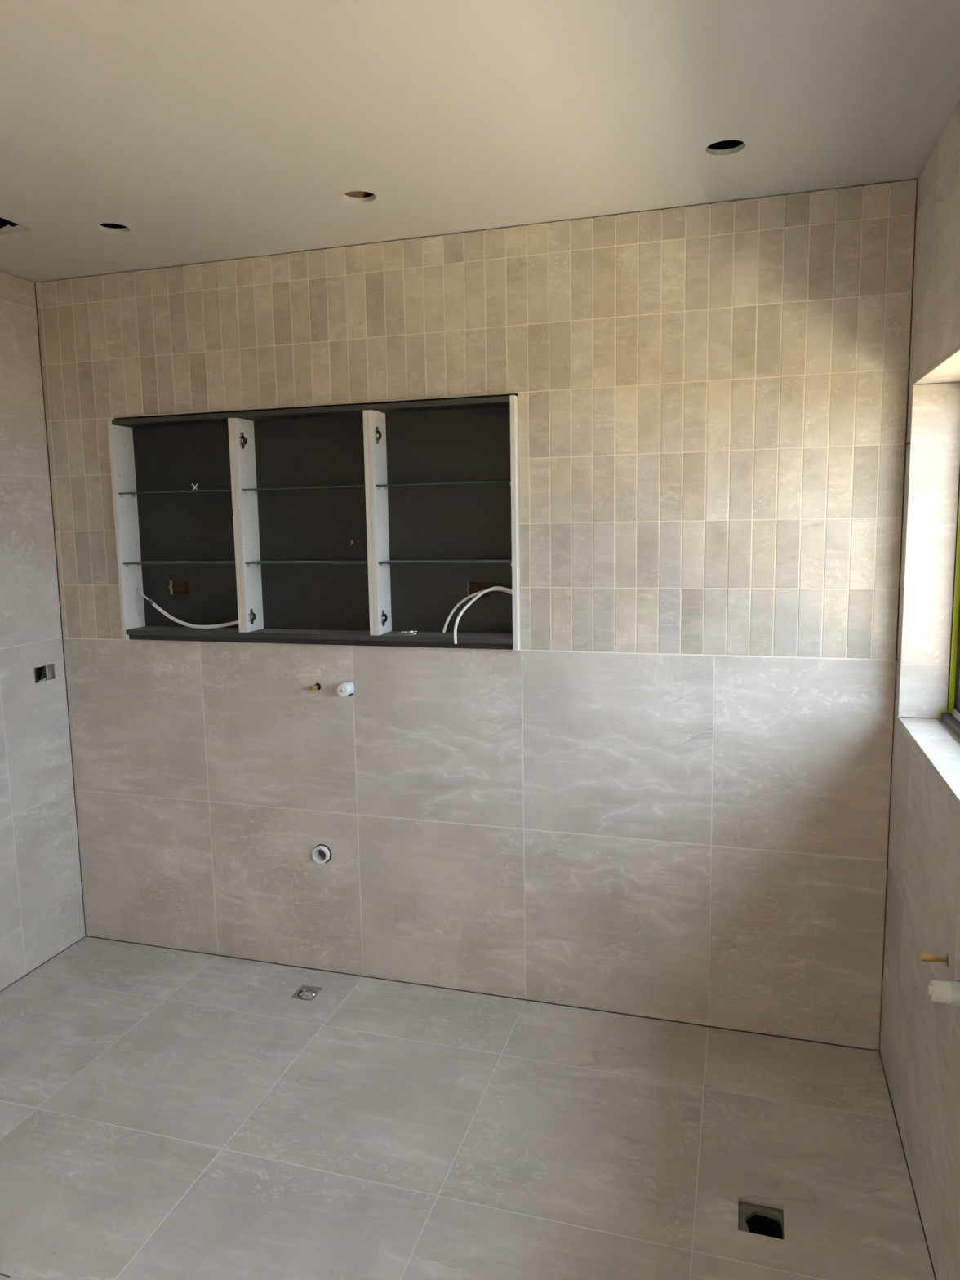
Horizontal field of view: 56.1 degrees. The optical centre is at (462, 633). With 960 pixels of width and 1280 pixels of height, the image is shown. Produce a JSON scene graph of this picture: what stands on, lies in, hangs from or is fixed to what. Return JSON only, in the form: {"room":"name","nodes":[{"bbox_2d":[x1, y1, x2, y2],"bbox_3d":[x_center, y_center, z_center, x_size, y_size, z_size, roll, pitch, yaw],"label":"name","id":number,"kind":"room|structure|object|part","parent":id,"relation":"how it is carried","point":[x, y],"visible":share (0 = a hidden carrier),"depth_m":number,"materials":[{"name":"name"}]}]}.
{"room":"building under construction","nodes":[
{"label":"building under construction","id":0,"kind":"room"},
{"bbox_2d":[0,271,85,991],"bbox_3d":[-2.266,0.423,1.378,0.160,2.871,4.470,1,8,17],"label":"wall","id":1,"kind":"structure","parent":0,"point":[42,913],"depth_m":3.28,"materials":[{"name":"grey tile"}]},
{"bbox_2d":[34,663,54,682],"bbox_3d":[-1.601,0.141,3.373,0.080,0.076,0.106,1,8,17],"label":"box","id":2,"kind":"object","parent":1,"relation":"attached to","point":[46,672],"visible":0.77,"depth_m":3.41,"materials":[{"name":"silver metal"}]},
{"bbox_2d":[0,140,743,228],"bbox_3d":[-0.703,-1.246,0.789,4.307,0.650,5.600,1,8,17],"label":"ceiling holes","id":3,"kind":"structure","parent":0,"point":[725,144],"depth_m":2.64,"materials":[{"name":"grey"}]},
{"bbox_2d":[0,936,936,1279],"bbox_3d":[-0.755,1.694,1.158,3.227,0.350,4.620,1,8,17],"label":"floor","id":4,"kind":"structure","parent":0,"point":[166,1113],"depth_m":2.38,"materials":[{"name":"grey tile"}]},
{"bbox_2d":[0,1275,8,1279],"bbox_3d":[-1.053,1.434,1.951,0.091,0.030,0.091,1,8,17],"label":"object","id":5,"kind":"object","parent":4,"relation":"on","point":[2,1277],"visible":1,"depth_m":1.98,"materials":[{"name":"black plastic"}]},
{"bbox_2d":[290,985,322,1001],"bbox_3d":[-0.543,1.291,3.145,0.084,0.072,0.093,1,8,17],"label":"floor drain","id":6,"kind":"object","parent":4,"relation":"in","point":[304,993],"depth_m":3.16,"materials":[{"name":"silver metal"}]},
{"bbox_2d":[739,1204,782,1239],"bbox_3d":[0.699,1.444,2.112,0.096,0.139,0.098,1,8,17],"label":"hole","id":7,"kind":"object","parent":4,"relation":"on","point":[757,1220],"depth_m":2.14,"materials":[{"name":"black"}]},
{"bbox_2d":[34,179,918,1052],"bbox_3d":[-0.117,0.153,3.102,3.227,2.871,0.161,1,8,17],"label":"wall","id":8,"kind":"structure","parent":0,"point":[672,802],"depth_m":2.85,"materials":[{"name":"grey tile"}]},
{"bbox_2d":[106,395,520,650],"bbox_3d":[-0.523,-0.367,3.122,1.499,0.799,0.161,1,8,17],"label":"upper cabinet","id":9,"kind":"object","parent":8,"relation":"attached to","point":[352,525],"depth_m":3.12,"materials":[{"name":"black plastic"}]},
{"bbox_3d":[-1.237,-0.379,3.322,0.016,0.799,0.117,1,8,17],"label":"panel","id":10,"kind":"part","parent":9,"relation":"part of","materials":[{"name":"white plastic"}]},
{"bbox_2d":[118,489,231,494],"bbox_3d":[-1.005,-0.509,3.235,0.471,0.005,0.106,1,8,17],"label":"glass shelf","id":11,"kind":"object","parent":9,"relation":"attached to","point":[120,491],"depth_m":3.26,"materials":[{"name":"teal"}]},
{"bbox_2d":[123,560,235,564],"bbox_3d":[-1.000,-0.258,3.268,0.471,0.005,0.106,1,8,17],"label":"glass shelf","id":12,"kind":"object","parent":9,"relation":"attached to","point":[124,562],"depth_m":3.26,"materials":[{"name":"teal"}]},
{"bbox_2d":[135,588,238,628],"bbox_3d":[-1.012,-0.093,3.305,0.510,0.145,0.044,1,8,17],"label":"cable","id":13,"kind":"object","parent":9,"relation":"on","point":[229,624],"visible":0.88,"depth_m":3.29,"materials":[{"name":"white plastic"}]},
{"bbox_3d":[-0.770,-0.378,3.175,0.016,0.738,0.117,1,8,17],"label":"divider panel","id":14,"kind":"part","parent":9,"relation":"part of","materials":[{"name":"white plastic"}]},
{"bbox_3d":[-0.754,-0.378,3.170,0.016,0.738,0.117,1,8,17],"label":"divider panel","id":15,"kind":"part","parent":9,"relation":"part of","materials":[{"name":"white plastic"}]},
{"bbox_2d":[241,484,364,491],"bbox_3d":[-0.525,-0.499,3.085,0.465,0.005,0.106,1,8,17],"label":"glass shelf","id":16,"kind":"object","parent":9,"relation":"attached to","point":[244,487],"depth_m":3.12,"materials":[{"name":"teal"}]},
{"bbox_2d":[244,560,367,564],"bbox_3d":[-0.520,-0.248,3.118,0.465,0.005,0.106,1,8,17],"label":"glass shelf","id":17,"kind":"object","parent":9,"relation":"attached to","point":[246,562],"depth_m":3.09,"materials":[{"name":"teal"}]},
{"bbox_3d":[-0.537,-0.748,3.051,1.466,0.018,0.116,1,8,17],"label":"panel","id":18,"kind":"part","parent":9,"relation":"part of","materials":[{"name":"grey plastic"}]},
{"bbox_3d":[-0.522,0.002,3.151,1.466,0.018,0.115,1,8,17],"label":"panel","id":19,"kind":"part","parent":9,"relation":"part of","materials":[{"name":"grey plastic"}]},
{"bbox_3d":[-0.293,-0.368,3.026,0.016,0.738,0.117,1,8,17],"label":"divider panel","id":20,"kind":"part","parent":9,"relation":"part of","materials":[{"name":"white plastic"}]},
{"bbox_3d":[-0.280,-0.652,2.957,0.004,0.055,0.016,1,8,17],"label":"hinge plate","id":21,"kind":"part","parent":9,"relation":"part of","materials":[{"name":"silver metal"}]},
{"bbox_3d":[-0.277,-0.368,3.021,0.016,0.738,0.117,1,8,17],"label":"divider panel","id":22,"kind":"part","parent":9,"relation":"part of","materials":[{"name":"white plastic"}]},
{"bbox_2d":[386,632,408,635],"bbox_3d":[-0.211,0.002,3.030,0.070,0.001,0.059,-8,10,-44],"label":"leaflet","id":23,"kind":"object","parent":9,"relation":"on","point":[395,634],"visible":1,"depth_m":3.02,"materials":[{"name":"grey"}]},
{"bbox_3d":[-0.181,-0.003,3.021,0.074,0.010,0.047,1,8,17],"label":"loose hinge","id":24,"kind":"part","parent":9,"relation":"part of","materials":[{"name":"silver metal"}]},
{"bbox_2d":[375,480,511,487],"bbox_3d":[-0.051,-0.489,2.937,0.458,0.005,0.106,1,8,17],"label":"glass shelf","id":25,"kind":"object","parent":9,"relation":"attached to","point":[378,483],"depth_m":2.96,"materials":[{"name":"teal"}]},
{"bbox_2d":[377,560,511,563],"bbox_3d":[-0.046,-0.238,2.970,0.458,0.005,0.106,1,8,17],"label":"glass shelf","id":26,"kind":"object","parent":9,"relation":"attached to","point":[379,561],"depth_m":2.95,"materials":[{"name":"teal"}]},
{"bbox_2d":[442,589,511,632],"bbox_3d":[0.060,-0.076,2.986,0.267,0.153,0.018,1,8,16],"label":"power cable","id":27,"kind":"object","parent":9,"relation":"hanging from","point":[461,602],"visible":0.73,"depth_m":3.00,"materials":[{"name":"white plastic"}]},
{"bbox_2d":[453,586,511,644],"bbox_3d":[0.076,-0.063,2.936,0.217,0.182,0.033,-2,8,-8],"label":"power cable","id":28,"kind":"object","parent":9,"relation":"hanging from","point":[486,590],"visible":0.88,"depth_m":2.93,"materials":[{"name":"white plastic"}]},
{"bbox_3d":[0.178,-0.348,2.881,0.016,0.797,0.117,1,8,17],"label":"panel","id":29,"kind":"part","parent":9,"relation":"part of","materials":[{"name":"white plastic"}]},
{"bbox_2d":[309,684,320,691],"bbox_3d":[-0.500,0.182,3.163,0.020,0.020,0.122,1,8,17],"label":"stub","id":30,"kind":"object","parent":8,"relation":"attached to","point":[313,687],"visible":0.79,"depth_m":3.11,"materials":[{"name":"brown metal"}]},
{"bbox_2d":[311,844,331,863],"bbox_3d":[-0.491,0.784,3.261,0.069,0.069,0.108,1,8,17],"label":"pipe","id":31,"kind":"object","parent":8,"relation":"attached to","point":[321,854],"visible":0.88,"depth_m":3.22,"materials":[{"name":"white plastic"}]},
{"bbox_2d":[336,680,354,696],"bbox_3d":[-0.394,0.186,3.110,0.045,0.045,0.119,1,8,17],"label":"pipe","id":32,"kind":"object","parent":8,"relation":"attached to","point":[346,688],"visible":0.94,"depth_m":3.06,"materials":[{"name":"white plastic"}]},
{"bbox_2d":[0,0,959,283],"bbox_3d":[-0.809,-1.023,0.800,3.227,0.110,4.620,1,8,17],"label":"ceiling","id":33,"kind":"structure","parent":0,"point":[209,131],"depth_m":1.97,"materials":[{"name":"grey painted plasterboard"}]},
{"bbox_2d":[880,98,959,1279],"bbox_3d":[0.681,0.486,0.461,0.200,2.871,4.470,1,8,17],"label":"wall","id":34,"kind":"structure","parent":0,"point":[920,1036],"depth_m":2.27,"materials":[{"name":"grey tile"}]},
{"bbox_2d":[920,953,948,963],"bbox_3d":[1.029,0.684,1.879,0.130,0.016,0.016,1,8,17],"label":"stub","id":35,"kind":"object","parent":34,"relation":"attached to","point":[924,957],"visible":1,"depth_m":1.89,"materials":[{"name":"brown metal"}]},
{"bbox_3d":[1.040,0.684,1.876,0.108,0.012,0.012,1,8,17],"label":"rod","id":36,"kind":"part","parent":35,"relation":"part of","materials":[{"name":"gold metal"}]},
{"bbox_2d":[927,979,959,1005],"bbox_3d":[0.977,0.705,1.762,0.119,0.045,0.045,1,8,17],"label":"pipe","id":37,"kind":"object","parent":34,"relation":"attached to","point":[940,991],"visible":1,"depth_m":1.76,"materials":[{"name":"white plastic"}]},
{"bbox_2d":[941,600,959,738],"bbox_3d":[1.069,-0.085,1.492,0.091,0.923,1.992,1,8,17],"label":"window","id":38,"kind":"structure","parent":34,"relation":"in","point":[952,720],"depth_m":2.44,"materials":[{"name":"black metal"}]},
{"bbox_2d":[938,490,959,719],"bbox_3d":[1.334,-0.202,2.433,0.040,0.885,0.009,1,8,17],"label":"tape","id":39,"kind":"object","parent":38,"relation":"attached to","point":[957,587],"visible":0.96,"depth_m":2.45,"materials":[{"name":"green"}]},
{"bbox_3d":[1.091,0.327,1.542,0.061,0.038,1.890,1,8,17],"label":"frame rail","id":40,"kind":"part","parent":38,"relation":"part of","materials":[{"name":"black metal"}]}
]}

